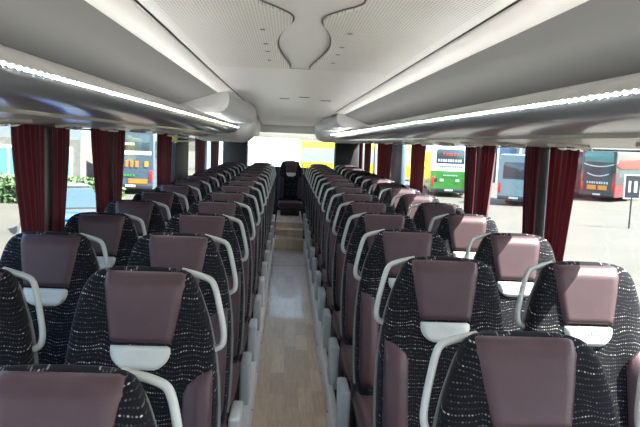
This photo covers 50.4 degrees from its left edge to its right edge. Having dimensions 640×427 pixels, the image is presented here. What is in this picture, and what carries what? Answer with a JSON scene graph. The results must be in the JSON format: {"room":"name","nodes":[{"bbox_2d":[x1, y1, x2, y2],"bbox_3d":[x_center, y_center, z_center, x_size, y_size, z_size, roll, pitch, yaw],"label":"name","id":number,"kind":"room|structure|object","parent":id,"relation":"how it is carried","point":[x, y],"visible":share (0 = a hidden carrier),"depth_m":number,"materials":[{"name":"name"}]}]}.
{"room":"vehicle interior","nodes":[
{"label":"vehicle interior","id":0,"kind":"room"},
{"bbox_2d":[45,125,52,230],"bbox_3d":[-1.452,-0.067,3.559,0.056,0.830,0.220,2,6,-3],"label":"pillar","id":1,"kind":"structure","parent":0,"point":[48,131],"depth_m":3.56,"materials":[{"name":"grey"}]},
{"bbox_2d":[109,132,113,201],"bbox_3d":[-1.510,-0.199,4.801,0.056,0.830,0.200,2,6,-3],"label":"pillar","id":2,"kind":"structure","parent":0,"point":[111,134],"depth_m":4.82,"materials":[{"name":"grey"}]},
{"bbox_2d":[171,135,188,181],"bbox_3d":[-1.665,-0.550,8.093,0.056,0.830,0.950,2,6,-3],"label":"pillar","id":3,"kind":"structure","parent":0,"point":[180,150],"depth_m":7.88,"materials":[{"name":"grey plastic"}]},
{"bbox_2d":[226,221,275,426],"bbox_3d":[-1.055,0.951,6.092,1.064,0.154,14.200,2,6,-3],"label":"floor","id":4,"kind":"structure","parent":0,"point":[246,345],"depth_m":4.33,"materials":[{"name":"carpet"}]},
{"bbox_2d":[0,267,45,366],"bbox_3d":[-1.061,0.742,1.863,0.480,1.138,0.774,2,6,-3],"label":"seat","id":5,"kind":"object","parent":4,"relation":"on","point":[18,346],"visible":0.69,"depth_m":1.99,"materials":[{"name":"fabric"}]},
{"bbox_2d":[0,231,109,363],"bbox_3d":[-1.097,0.661,2.622,0.480,1.138,0.774,2,6,-3],"label":"seat","id":6,"kind":"object","parent":4,"relation":"on","point":[61,264],"visible":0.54,"depth_m":2.71,"materials":[{"name":"black fabric"}]},
{"bbox_2d":[0,364,182,426],"bbox_3d":[-0.480,0.864,1.027,0.513,1.090,0.805,2,6,-3],"label":"seat","id":7,"kind":"object","parent":4,"relation":"on","point":[31,395],"visible":1,"depth_m":1.24,"materials":[{"name":"fabric"}]},
{"bbox_2d":[63,212,146,268],"bbox_3d":[-1.132,0.581,3.374,0.480,1.138,0.774,2,6,-3],"label":"seat","id":8,"kind":"object","parent":4,"relation":"on","point":[118,232],"visible":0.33,"depth_m":3.47,"materials":[{"name":"black fabric"}]},
{"bbox_2d":[104,199,170,237],"bbox_3d":[-1.167,0.502,4.117,0.480,1.138,0.774,2,6,-3],"label":"seat","id":9,"kind":"object","parent":4,"relation":"on","point":[149,212],"visible":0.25,"depth_m":4.22,"materials":[{"name":"black fabric"}]},
{"bbox_2d":[65,266,226,426],"bbox_3d":[-0.520,0.747,1.888,0.485,1.138,0.789,2,6,-5],"label":"seat","id":10,"kind":"object","parent":4,"relation":"on","point":[156,321],"visible":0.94,"depth_m":1.98,"materials":[{"name":"black fabric"}]},
{"bbox_2d":[132,191,188,223],"bbox_3d":[-1.203,0.421,4.872,0.480,1.138,0.774,2,6,-3],"label":"seat","id":11,"kind":"object","parent":4,"relation":"on","point":[171,199],"visible":0.21,"depth_m":4.98,"materials":[{"name":"black fabric"}]},
{"bbox_2d":[153,184,201,212],"bbox_3d":[-1.238,0.341,5.628,0.480,1.138,0.774,2,6,-3],"label":"seat","id":12,"kind":"object","parent":4,"relation":"on","point":[185,190],"visible":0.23,"depth_m":5.74,"materials":[{"name":"black fabric"}]},
{"bbox_2d":[127,232,237,426],"bbox_3d":[-0.577,0.667,2.634,0.485,1.138,0.789,2,6,-5],"label":"seat","id":13,"kind":"object","parent":4,"relation":"on","point":[193,251],"visible":0.36,"depth_m":2.73,"materials":[{"name":"black fabric"}]},
{"bbox_2d":[170,179,211,200],"bbox_3d":[-1.274,0.259,6.391,0.480,1.138,0.774,2,6,-3],"label":"seat","id":14,"kind":"object","parent":4,"relation":"on","point":[198,184],"visible":0.19,"depth_m":6.50,"materials":[{"name":"black fabric"}]},
{"bbox_2d":[182,175,218,193],"bbox_3d":[-1.309,0.180,7.138,0.480,1.138,0.774,2,6,-3],"label":"seat","id":15,"kind":"object","parent":4,"relation":"on","point":[208,179],"visible":0.17,"depth_m":7.25,"materials":[{"name":"black fabric"}]},
{"bbox_2d":[164,213,248,426],"bbox_3d":[-0.612,0.587,3.387,0.485,1.138,0.789,2,6,-5],"label":"seat","id":16,"kind":"object","parent":4,"relation":"on","point":[217,225],"visible":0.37,"depth_m":3.48,"materials":[{"name":"black fabric"}]},
{"bbox_2d":[230,360,239,405],"bbox_3d":[-0.624,0.811,3.253,0.450,0.124,0.460,2,6,-3],"label":"seat cushion","id":17,"kind":"object","parent":16,"relation":"on","point":[236,364],"depth_m":3.25,"materials":[{"name":"leather"}]},
{"bbox_2d":[193,172,225,187],"bbox_3d":[-1.345,0.098,7.905,0.480,1.138,0.774,2,6,-3],"label":"seat","id":18,"kind":"object","parent":4,"relation":"on","point":[211,174],"visible":0.19,"depth_m":8.02,"materials":[{"name":"black fabric"}]},
{"bbox_2d":[187,200,255,405],"bbox_3d":[-0.648,0.505,4.149,0.485,1.138,0.789,2,6,-5],"label":"seat","id":19,"kind":"object","parent":4,"relation":"on","point":[229,208],"visible":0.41,"depth_m":4.24,"materials":[{"name":"black fabric"}]},
{"bbox_2d":[239,321,248,355],"bbox_3d":[-0.660,0.729,4.015,0.450,0.124,0.460,2,6,-3],"label":"seat cushion","id":20,"kind":"object","parent":19,"relation":"on","point":[246,325],"depth_m":4.01,"materials":[{"name":"leather"}]},
{"bbox_2d":[203,191,259,361],"bbox_3d":[-0.684,0.424,4.907,0.485,1.138,0.789,2,6,-5],"label":"seat","id":21,"kind":"object","parent":4,"relation":"on","point":[239,197],"visible":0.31,"depth_m":5.00,"materials":[{"name":"black fabric"}]},
{"bbox_2d":[248,294,254,319],"bbox_3d":[-0.695,0.649,4.773,0.450,0.124,0.460,2,6,-3],"label":"seat cushion","id":22,"kind":"object","parent":21,"relation":"on","point":[253,296],"depth_m":4.76,"materials":[{"name":"leather"}]},
{"bbox_2d":[214,185,263,330],"bbox_3d":[-0.719,0.344,5.660,0.485,1.138,0.789,2,6,-5],"label":"seat","id":23,"kind":"object","parent":4,"relation":"on","point":[232,188],"visible":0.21,"depth_m":5.75,"materials":[{"name":"black fabric"}]},
{"bbox_2d":[223,180,266,306],"bbox_3d":[-0.754,0.265,6.407,0.485,1.138,0.789,2,6,-5],"label":"seat","id":24,"kind":"object","parent":4,"relation":"on","point":[230,182],"visible":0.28,"depth_m":6.51,"materials":[{"name":"grey plastic"}]},
{"bbox_2d":[230,176,268,288],"bbox_3d":[-0.791,0.182,7.179,0.485,1.138,0.789,2,6,-5],"label":"seat","id":25,"kind":"object","parent":4,"relation":"on","point":[251,178],"visible":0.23,"depth_m":7.28,"materials":[{"name":"grey plastic"}]},
{"bbox_2d":[236,172,270,274],"bbox_3d":[-0.826,0.103,7.920,0.485,1.138,0.789,2,6,-5],"label":"seat","id":26,"kind":"object","parent":4,"relation":"on","point":[266,255],"visible":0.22,"depth_m":8.02,"materials":[{"name":"grey plastic"}]},
{"bbox_2d":[241,170,271,261],"bbox_3d":[-0.862,0.021,8.692,0.485,1.138,0.789,2,6,-5],"label":"seat","id":27,"kind":"object","parent":4,"relation":"on","point":[268,245],"visible":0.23,"depth_m":8.80,"materials":[{"name":"grey plastic"}]},
{"bbox_2d":[242,238,273,426],"bbox_3d":[-0.456,1.068,4.784,0.051,0.164,11.520,2,6,-3],"label":"trim","id":28,"kind":"structure","parent":4,"relation":"attached to","point":[247,409],"depth_m":4.69,"materials":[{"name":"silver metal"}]},
{"bbox_2d":[245,168,272,250],"bbox_3d":[-0.897,-0.058,9.434,0.485,1.138,0.789,2,6,-5],"label":"seat","id":29,"kind":"object","parent":4,"relation":"on","point":[261,169],"visible":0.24,"depth_m":9.54,"materials":[{"name":"grey plastic"}]},
{"bbox_2d":[248,122,314,220],"bbox_3d":[-0.569,-0.803,13.117,2.620,2.220,0.080,2,6,-3],"label":"wall","id":30,"kind":"structure","parent":0,"point":[263,128],"depth_m":13.01,"materials":[{"name":"white plastic"}]},
{"bbox_2d":[274,235,302,249],"bbox_3d":[-0.492,0.472,10.686,0.443,0.198,0.386,2,6,-3],"label":"step","id":31,"kind":"structure","parent":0,"point":[280,242],"depth_m":10.50,"materials":[{"name":"wood"}]},
{"bbox_2d":[251,249,326,426],"bbox_3d":[-0.218,1.179,4.797,0.490,0.040,11.500,2,6,-3],"label":"floor","id":32,"kind":"structure","parent":0,"point":[289,393],"depth_m":5.27,"materials":[{"name":"plastic"}]},
{"bbox_2d":[275,227,302,235],"bbox_3d":[-0.507,0.387,11.038,0.443,0.293,0.346,2,6,-3],"label":"step","id":33,"kind":"structure","parent":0,"point":[282,231],"depth_m":10.87,"materials":[{"name":"wood"}]},
{"bbox_2d":[276,210,302,227],"bbox_3d":[-0.559,0.228,12.162,0.443,0.371,1.936,2,6,-3],"label":"step","id":34,"kind":"structure","parent":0,"point":[281,220],"depth_m":11.40,"materials":[{"name":"wood"}]},
{"bbox_2d":[278,161,303,215],"bbox_3d":[-0.534,-0.474,12.450,0.480,0.968,0.774,2,6,-3],"label":"seat","id":35,"kind":"object","parent":34,"relation":"on","point":[290,180],"visible":1,"depth_m":12.49,"materials":[{"name":"fabric"}]},
{"bbox_2d":[278,200,301,208],"bbox_3d":[-0.542,-0.165,12.325,0.450,0.124,0.460,2,6,-3],"label":"seat cushion","id":36,"kind":"object","parent":35,"relation":"on","point":[282,204],"depth_m":12.10,"materials":[{"name":"leather"}]},
{"bbox_2d":[255,108,335,126],"bbox_3d":[-0.436,-1.532,11.037,1.120,0.134,3.890,2,6,-3],"label":"ceiling","id":37,"kind":"structure","parent":0,"point":[267,116],"depth_m":10.80,"materials":[{"name":"white plastic"}]},
{"bbox_2d":[302,221,351,426],"bbox_3d":[0.497,1.000,6.171,1.064,0.171,14.200,2,6,-3],"label":"floor","id":38,"kind":"structure","parent":0,"point":[335,391],"depth_m":4.85,"materials":[{"name":"plastic"}]},
{"bbox_2d":[305,167,332,240],"bbox_3d":[0.026,-0.142,10.584,0.495,1.138,0.774,2,6,-3],"label":"seat","id":39,"kind":"object","parent":38,"relation":"on","point":[316,168],"visible":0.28,"depth_m":10.67,"materials":[{"name":"black fabric"}]},
{"bbox_2d":[303,239,335,426],"bbox_3d":[0.028,1.086,4.809,0.051,0.164,11.520,2,6,-3],"label":"trim","id":40,"kind":"structure","parent":38,"relation":"attached to","point":[329,398],"depth_m":4.89,"materials":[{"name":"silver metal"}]},
{"bbox_2d":[306,169,336,248],"bbox_3d":[0.061,-0.063,9.843,0.495,1.138,0.774,2,6,-3],"label":"seat","id":41,"kind":"object","parent":38,"relation":"on","point":[308,233],"visible":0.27,"depth_m":9.92,"materials":[{"name":"grey plastic"}]},
{"bbox_2d":[308,171,340,258],"bbox_3d":[0.097,0.018,9.081,0.495,1.138,0.774,2,6,-3],"label":"seat","id":42,"kind":"object","parent":38,"relation":"on","point":[310,240],"visible":0.18,"depth_m":9.16,"materials":[{"name":"black fabric"}]},
{"bbox_2d":[309,174,345,269],"bbox_3d":[0.132,0.098,8.329,0.495,1.138,0.774,2,6,-3],"label":"seat","id":43,"kind":"object","parent":38,"relation":"on","point":[312,249],"visible":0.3,"depth_m":8.40,"materials":[{"name":"black fabric"}]},
{"bbox_2d":[312,177,351,284],"bbox_3d":[0.168,0.179,7.565,0.495,1.138,0.774,2,6,-3],"label":"seat","id":44,"kind":"object","parent":38,"relation":"on","point":[331,179],"visible":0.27,"depth_m":7.62,"materials":[{"name":"black fabric"}]},
{"bbox_2d":[314,181,358,300],"bbox_3d":[0.203,0.259,6.817,0.495,1.138,0.774,2,6,-3],"label":"seat","id":45,"kind":"object","parent":38,"relation":"on","point":[317,284],"visible":0.26,"depth_m":6.87,"materials":[{"name":"black fabric"}]},
{"bbox_2d":[318,186,367,322],"bbox_3d":[0.239,0.340,6.058,0.495,1.138,0.774,2,6,-3],"label":"seat","id":46,"kind":"object","parent":38,"relation":"on","point":[341,189],"visible":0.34,"depth_m":6.11,"materials":[{"name":"black fabric"}]},
{"bbox_2d":[322,193,379,351],"bbox_3d":[0.275,0.421,5.298,0.495,1.138,0.774,2,6,-3],"label":"seat","id":47,"kind":"object","parent":38,"relation":"on","point":[344,197],"visible":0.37,"depth_m":5.34,"materials":[{"name":"black fabric"}]},
{"bbox_2d":[326,286,333,309],"bbox_3d":[0.284,0.646,5.164,0.450,0.124,0.460,2,6,-3],"label":"seat cushion","id":48,"kind":"object","parent":47,"relation":"on","point":[329,288],"depth_m":5.11,"materials":[{"name":"leather"}]},
{"bbox_2d":[328,201,394,389],"bbox_3d":[0.310,0.502,4.540,0.495,1.138,0.774,2,6,-3],"label":"seat","id":49,"kind":"object","parent":38,"relation":"on","point":[354,207],"visible":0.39,"depth_m":4.58,"materials":[{"name":"black fabric"}]},
{"bbox_2d":[332,309,342,340],"bbox_3d":[0.320,0.727,4.406,0.450,0.124,0.460,2,6,-3],"label":"seat cushion","id":50,"kind":"object","parent":49,"relation":"on","point":[336,313],"depth_m":4.36,"materials":[{"name":"leather"}]},
{"bbox_2d":[355,175,384,188],"bbox_3d":[0.644,0.108,8.444,0.480,1.138,0.774,2,6,-3],"label":"seat","id":51,"kind":"object","parent":38,"relation":"on","point":[365,177],"visible":0.13,"depth_m":8.55,"materials":[{"name":"black fabric"}]},
{"bbox_2d":[336,212,416,426],"bbox_3d":[0.346,0.582,3.792,0.495,1.138,0.774,2,6,-3],"label":"seat","id":52,"kind":"object","parent":38,"relation":"on","point":[371,221],"visible":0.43,"depth_m":3.83,"materials":[{"name":"black fabric"}]},
{"bbox_2d":[341,342,355,384],"bbox_3d":[0.355,0.807,3.659,0.450,0.124,0.460,2,6,-3],"label":"seat cushion","id":53,"kind":"object","parent":52,"relation":"on","point":[346,347],"depth_m":3.60,"materials":[{"name":"leather"}]},
{"bbox_2d":[361,179,394,193],"bbox_3d":[0.679,0.187,7.702,0.480,1.138,0.774,2,6,-3],"label":"seat","id":54,"kind":"object","parent":38,"relation":"on","point":[370,182],"visible":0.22,"depth_m":7.81,"materials":[{"name":"black fabric"}]},
{"bbox_2d":[368,183,406,201],"bbox_3d":[0.715,0.268,6.939,0.480,1.138,0.774,2,6,-3],"label":"seat","id":55,"kind":"object","parent":38,"relation":"on","point":[380,186],"visible":0.19,"depth_m":7.04,"materials":[{"name":"black fabric"}]},
{"bbox_2d":[351,229,447,426],"bbox_3d":[0.381,0.662,3.042,0.495,1.138,0.774,2,6,-3],"label":"seat","id":56,"kind":"object","parent":38,"relation":"on","point":[389,245],"visible":0.44,"depth_m":3.12,"materials":[{"name":"black fabric"}]},
{"bbox_2d":[354,390,372,426],"bbox_3d":[0.390,0.887,2.909,0.450,0.124,0.460,2,6,-3],"label":"seat cushion","id":57,"kind":"object","parent":56,"relation":"on","point":[363,399],"depth_m":2.93,"materials":[{"name":"leather"}]},
{"bbox_2d":[378,188,420,209],"bbox_3d":[0.751,0.349,6.181,0.480,1.138,0.774,2,6,-3],"label":"seat","id":58,"kind":"object","parent":38,"relation":"on","point":[391,192],"visible":0.18,"depth_m":6.28,"materials":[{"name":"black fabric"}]},
{"bbox_2d":[390,194,439,218],"bbox_3d":[0.786,0.428,5.435,0.480,1.138,0.774,2,6,-3],"label":"seat","id":59,"kind":"object","parent":38,"relation":"on","point":[406,200],"visible":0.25,"depth_m":5.53,"materials":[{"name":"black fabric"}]},
{"bbox_2d":[407,202,464,232],"bbox_3d":[0.822,0.510,4.665,0.480,1.138,0.774,2,6,-3],"label":"seat","id":60,"kind":"object","parent":38,"relation":"on","point":[422,218],"visible":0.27,"depth_m":4.76,"materials":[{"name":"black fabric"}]},
{"bbox_2d":[373,256,503,426],"bbox_3d":[0.417,0.742,2.285,0.495,1.138,0.774,2,6,-3],"label":"seat","id":61,"kind":"object","parent":38,"relation":"on","point":[431,299],"visible":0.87,"depth_m":2.37,"materials":[{"name":"black fabric"}]},
{"bbox_2d":[428,214,498,258],"bbox_3d":[0.857,0.590,3.922,0.480,1.138,0.774,2,6,-3],"label":"seat","id":62,"kind":"object","parent":38,"relation":"on","point":[456,230],"visible":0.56,"depth_m":4.01,"materials":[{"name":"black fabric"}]},
{"bbox_2d":[464,233,555,330],"bbox_3d":[0.897,0.681,3.070,0.480,1.138,0.774,2,6,-3],"label":"seat","id":63,"kind":"object","parent":38,"relation":"on","point":[508,256],"visible":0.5,"depth_m":3.16,"materials":[{"name":"black fabric"}]},
{"bbox_2d":[420,330,618,426],"bbox_3d":[0.460,0.861,1.353,0.513,1.101,0.806,2,6,-3],"label":"seat","id":64,"kind":"object","parent":38,"relation":"on","point":[501,378],"visible":1,"depth_m":1.55,"materials":[{"name":"fabric"}]},
{"bbox_2d":[515,261,639,426],"bbox_3d":[0.933,0.761,2.312,0.480,1.138,0.774,2,6,-3],"label":"seat","id":65,"kind":"object","parent":38,"relation":"on","point":[597,304],"visible":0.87,"depth_m":2.40,"materials":[{"name":"black fabric"}]},
{"bbox_2d":[634,366,639,426],"bbox_3d":[0.976,0.880,1.380,0.480,1.101,0.774,2,6,-3],"label":"seat","id":66,"kind":"object","parent":38,"relation":"on","point":[637,398],"visible":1,"depth_m":1.60,"materials":[{"name":"fabric"}]},
{"bbox_2d":[85,0,588,117],"bbox_3d":[-0.193,-1.059,5.919,1.440,0.062,14.200,2,6,-3],"label":"ceiling","id":67,"kind":"structure","parent":0,"point":[306,39],"depth_m":3.16,"materials":[{"name":"white plastic"}]},
{"bbox_2d":[153,0,294,68],"bbox_3d":[-0.311,-0.685,2.394,0.443,0.014,3.130,2,6,-3],"label":"ceiling panel","id":68,"kind":"object","parent":67,"relation":"attached to","point":[231,33],"visible":1,"depth_m":2.55,"materials":[{"name":"plastic"}]},
{"bbox_2d":[309,0,498,73],"bbox_3d":[0.239,-0.665,2.422,0.475,0.014,3.130,2,6,-3],"label":"ceiling panel","id":69,"kind":"object","parent":67,"relation":"attached to","point":[370,36],"visible":1,"depth_m":2.45,"materials":[{"name":"plastic"}]},
{"bbox_2d":[390,143,406,184],"bbox_3d":[0.989,-0.499,8.677,0.056,0.830,0.850,2,6,-3],"label":"pillar","id":70,"kind":"structure","parent":0,"point":[398,159],"depth_m":8.44,"materials":[{"name":"grey plastic"}]},
{"bbox_2d":[473,147,480,213],"bbox_3d":[1.161,-0.109,5.026,0.056,0.830,0.220,2,6,-3],"label":"pillar","id":71,"kind":"structure","parent":0,"point":[478,148],"depth_m":4.95,"materials":[{"name":"grey"}]},
{"bbox_2d":[534,149,549,237],"bbox_3d":[1.221,0.028,3.740,0.056,0.830,0.210,2,6,-3],"label":"pillar","id":72,"kind":"structure","parent":0,"point":[544,153],"depth_m":3.68,"materials":[{"name":"grey"}]},
{"bbox_3d":[-1.486,-0.996,5.890,0.060,0.530,14.250,2,6,-3],"label":"wall","id":73,"kind":"structure","parent":0,"visible":0},
{"bbox_2d":[6,125,191,135],"bbox_3d":[-1.500,-0.698,5.785,0.021,0.033,13.780,2,6,-3],"label":"rail","id":74,"kind":"object","parent":73,"relation":"attached to","point":[6,125],"visible":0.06,"depth_m":4.20,"materials":[{"name":"silver metal"}]},
{"bbox_2d":[11,124,44,232],"bbox_3d":[-1.362,-0.038,3.194,0.027,0.776,0.412,2,6,-3],"label":"curtain","id":75,"kind":"object","parent":74,"relation":"hanging from","point":[27,140],"visible":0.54,"depth_m":3.18,"materials":[{"name":"red fabric"}]},
{"bbox_2d":[52,126,69,231],"bbox_3d":[-1.384,-0.087,3.661,0.026,0.776,0.268,2,6,-3],"label":"curtain","id":76,"kind":"object","parent":74,"relation":"hanging from","point":[61,137],"visible":0.6,"depth_m":3.60,"materials":[{"name":"red fabric"}]},
{"bbox_2d":[91,128,109,211],"bbox_3d":[-1.418,-0.166,4.397,0.026,0.776,0.429,2,6,-3],"label":"curtain","id":77,"kind":"object","parent":74,"relation":"hanging from","point":[99,138],"visible":0.62,"depth_m":4.38,"materials":[{"name":"red fabric"}]},
{"bbox_2d":[113,130,124,200],"bbox_3d":[-1.442,-0.219,4.892,0.026,0.776,0.312,2,6,-3],"label":"curtain","id":78,"kind":"object","parent":74,"relation":"hanging from","point":[119,137],"visible":0.57,"depth_m":4.85,"materials":[{"name":"red fabric"}]},
{"bbox_2d":[157,133,171,185],"bbox_3d":[-1.525,-0.407,6.661,0.027,0.776,0.750,2,6,-3],"label":"curtain","id":79,"kind":"object","parent":74,"relation":"hanging from","point":[164,143],"visible":0.57,"depth_m":6.64,"materials":[{"name":"red fabric"}]},
{"bbox_2d":[195,137,205,172],"bbox_3d":[-1.656,-0.706,9.458,0.027,0.776,1.100,2,6,-3],"label":"curtain","id":80,"kind":"object","parent":74,"relation":"hanging from","point":[200,145],"visible":0.48,"depth_m":9.30,"materials":[{"name":"red fabric"}]},
{"bbox_2d":[211,141,218,166],"bbox_3d":[-1.743,-0.901,11.293,0.026,0.776,1.200,2,6,-3],"label":"curtain","id":81,"kind":"object","parent":74,"relation":"hanging from","point":[214,144],"visible":0.47,"depth_m":11.19,"materials":[{"name":"red fabric"}]},
{"bbox_2d":[0,0,256,142],"bbox_3d":[-1.078,-0.845,5.890,0.774,0.470,14.180,2,6,-3],"label":"luggage rack","id":82,"kind":"object","parent":73,"relation":"attached to","point":[65,64],"depth_m":2.66,"materials":[{"name":"grey plastic"}]},
{"bbox_2d":[0,118,32,126],"bbox_3d":[-1.158,-0.340,2.527,0.100,0.032,0.220,2,6,-3],"label":"light","id":83,"kind":"object","parent":82,"relation":"attached to","point":[14,122],"depth_m":2.50,"materials":[{"name":"white plastic"}]},
{"bbox_2d":[55,123,88,129],"bbox_3d":[-1.193,-0.420,3.282,0.100,0.032,0.220,2,6,-3],"label":"light","id":84,"kind":"object","parent":82,"relation":"attached to","point":[75,126],"depth_m":3.20,"materials":[{"name":"white plastic"}]},
{"bbox_3d":[1.089,-0.901,6.021,0.060,0.530,14.250,2,6,-3],"label":"wall","id":85,"kind":"structure","parent":0,"visible":0},
{"bbox_2d":[315,0,639,150],"bbox_3d":[0.639,-0.808,5.974,0.844,0.417,14.180,2,6,-3],"label":"luggage rack","id":86,"kind":"object","parent":85,"relation":"attached to","point":[570,80],"visible":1,"depth_m":2.54,"materials":[{"name":"grey plastic"}]},
{"bbox_2d":[495,142,525,148],"bbox_3d":[1.010,-0.363,3.623,0.100,0.032,0.220,2,6,-3],"label":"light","id":87,"kind":"object","parent":86,"relation":"attached to","point":[503,144],"depth_m":3.54,"materials":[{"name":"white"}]},
{"bbox_2d":[547,143,589,150],"bbox_3d":[1.046,-0.282,2.868,0.100,0.032,0.220,2,6,-3],"label":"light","id":88,"kind":"object","parent":86,"relation":"attached to","point":[561,146],"depth_m":2.79,"materials":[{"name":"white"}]},
{"bbox_2d":[375,143,639,152],"bbox_3d":[1.092,-0.602,5.917,0.021,0.033,13.780,2,6,-3],"label":"rail","id":89,"kind":"object","parent":85,"relation":"attached to","point":[547,148],"visible":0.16,"depth_m":3.00,"materials":[{"name":"silver metal"}]},
{"bbox_2d":[364,143,371,171],"bbox_3d":[0.785,-0.814,11.484,0.026,0.776,0.900,2,6,-3],"label":"curtain","id":90,"kind":"object","parent":89,"relation":"hanging from","point":[367,153],"visible":0.6,"depth_m":11.36,"materials":[{"name":"red fabric"}]},
{"bbox_2d":[377,143,391,179],"bbox_3d":[0.876,-0.607,9.543,0.026,0.776,1.400,2,6,-3],"label":"curtain","id":91,"kind":"object","parent":89,"relation":"hanging from","point":[384,151],"visible":0.56,"depth_m":9.37,"materials":[{"name":"red fabric"}]},
{"bbox_2d":[410,144,425,193],"bbox_3d":[0.993,-0.343,7.070,0.026,0.776,0.780,2,6,-3],"label":"curtain","id":92,"kind":"object","parent":89,"relation":"hanging from","point":[418,151],"visible":0.53,"depth_m":6.99,"materials":[{"name":"red fabric"}]},
{"bbox_2d":[464,146,476,213],"bbox_3d":[1.089,-0.126,5.027,0.026,0.776,0.284,2,6,-3],"label":"curtain","id":93,"kind":"object","parent":89,"relation":"hanging from","point":[470,152],"visible":0.59,"depth_m":4.98,"materials":[{"name":"red fabric"}]},
{"bbox_2d":[476,145,495,215],"bbox_3d":[1.109,-0.079,4.587,0.027,0.776,0.340,2,6,-3],"label":"curtain","id":94,"kind":"object","parent":89,"relation":"hanging from","point":[487,157],"visible":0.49,"depth_m":4.59,"materials":[{"name":"red fabric"}]},
{"bbox_2d":[522,146,540,234],"bbox_3d":[1.148,0.009,3.760,0.026,0.776,0.232,2,6,-3],"label":"curtain","id":95,"kind":"object","parent":89,"relation":"hanging from","point":[532,154],"visible":0.53,"depth_m":3.73,"materials":[{"name":"red fabric"}]},
{"bbox_2d":[544,147,579,261],"bbox_3d":[1.168,0.054,3.343,0.026,0.776,0.330,2,6,-3],"label":"curtain","id":96,"kind":"object","parent":89,"relation":"hanging from","point":[563,164],"visible":0.56,"depth_m":3.33,"materials":[{"name":"red fabric"}]},
{"label":"outside","id":97,"kind":"structure","parent":0,"visible":0},
{"bbox_2d":[0,151,639,302],"bbox_3d":[-2.410,-1.914,50.021,240.000,0.200,220.000,2,6,-3],"label":"ground","id":98,"kind":"structure","parent":97,"point":[598,230],"depth_m":30.38,"materials":[{"name":"concrete"}]},
{"bbox_2d":[0,126,93,178],"bbox_3d":[-17.604,-4.356,37.398,9.300,6.000,6.070,1,6,-11],"label":"office building","id":99,"kind":"structure","parent":98,"relation":"on","point":[80,164],"depth_m":35.48,"materials":[{"name":"concrete"}]},
{"bbox_2d":[0,173,125,203],"bbox_3d":[-12.133,-1.030,31.037,6.303,1.521,1.532,2,6,-3],"label":"hedge","id":100,"kind":"object","parent":98,"relation":"on","point":[8,193],"visible":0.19,"depth_m":30.57,"materials":[{"name":"green plant"}]},
{"bbox_2d":[66,182,95,211],"bbox_3d":[-8.043,-0.107,21.759,1.840,1.612,4.200,-1,7,-31],"label":"car","id":101,"kind":"object","parent":98,"relation":"on","point":[80,196],"visible":0.08,"depth_m":21.27,"materials":[{"name":"metal"}]},
{"bbox_2d":[122,132,156,188],"bbox_3d":[-11.122,-3.498,43.356,2.550,3.600,12.062,2,6,-7],"label":"coach","id":102,"kind":"object","parent":98,"relation":"on","point":[140,156],"visible":0.41,"depth_m":37.52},
{"bbox_2d":[206,137,300,168],"bbox_3d":[-4.048,-2.740,39.694,2.150,3.450,6.262,8,8,44],"label":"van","id":103,"kind":"object","parent":98,"relation":"on","point":[274,151],"visible":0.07,"depth_m":39.29,"materials":[{"name":"white metal"}]},
{"bbox_2d":[300,140,410,177],"bbox_3d":[3.341,-5.013,64.658,11.562,3.400,2.550,1,6,-9],"label":"bus","id":104,"kind":"object","parent":98,"relation":"on","point":[312,152],"visible":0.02,"depth_m":62.84,"materials":[{"name":"yellow metal"}]},
{"bbox_2d":[423,146,464,194],"bbox_3d":[9.318,-3.389,51.317,2.550,3.450,12.062,3,6,6],"label":"coach","id":105,"kind":"object","parent":98,"relation":"on","point":[444,167],"visible":0.89,"depth_m":45.44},
{"bbox_2d":[493,148,524,182],"bbox_3d":[20.601,-5.995,72.371,9.500,5.200,8.200,3,6,3],"label":"workshop","id":106,"kind":"structure","parent":98,"relation":"on","point":[499,151],"depth_m":68.48,"materials":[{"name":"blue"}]},
{"bbox_2d":[497,154,524,201],"bbox_3d":[12.979,-2.212,43.234,2.050,3.100,6.062,5,7,27],"label":"bus","id":107,"kind":"object","parent":98,"relation":"on","point":[511,166],"visible":0.53,"depth_m":40.68,"materials":[{"name":"teal"}]},
{"bbox_2d":[574,151,591,196],"bbox_3d":[22.201,-3.320,55.633,2.550,3.500,12.062,7,7,37],"label":"coach","id":108,"kind":"object","parent":98,"relation":"on","point":[577,187],"visible":0.02,"depth_m":50.42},
{"bbox_2d":[579,151,639,200],"bbox_3d":[23.717,-3.005,52.272,2.595,3.700,12.062,8,8,43],"label":"coach","id":109,"kind":"object","parent":98,"relation":"on","point":[603,173],"visible":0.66,"depth_m":47.96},
{"bbox_2d":[623,174,639,228],"bbox_3d":[14.097,-0.543,30.807,0.800,2.460,0.083,2,6,-3],"label":"sign","id":110,"kind":"object","parent":98,"relation":"on","point":[631,190],"visible":1,"depth_m":30.71,"materials":[{"name":"black"}]},
{"bbox_3d":[-1.551,0.549,6.051,0.060,0.920,14.250,2,6,-3],"label":"wall","id":111,"kind":"structure","parent":0,"visible":0},
{"bbox_2d":[223,142,247,169],"bbox_3d":[-1.604,-0.926,12.868,0.460,1.030,0.270,2,6,-3],"label":"trim","id":112,"kind":"structure","parent":111,"relation":"attached to","point":[237,152],"depth_m":12.71,"materials":[{"name":"black plastic"}]},
{"bbox_3d":[1.023,0.644,6.183,0.060,0.920,14.250,2,6,-3],"label":"wall","id":113,"kind":"structure","parent":0,"visible":0},
{"bbox_2d":[333,143,358,170],"bbox_3d":[0.492,-0.849,12.975,0.460,1.030,0.270,2,6,-3],"label":"trim","id":114,"kind":"structure","parent":113,"relation":"attached to","point":[344,153],"depth_m":12.81,"materials":[{"name":"black plastic"}]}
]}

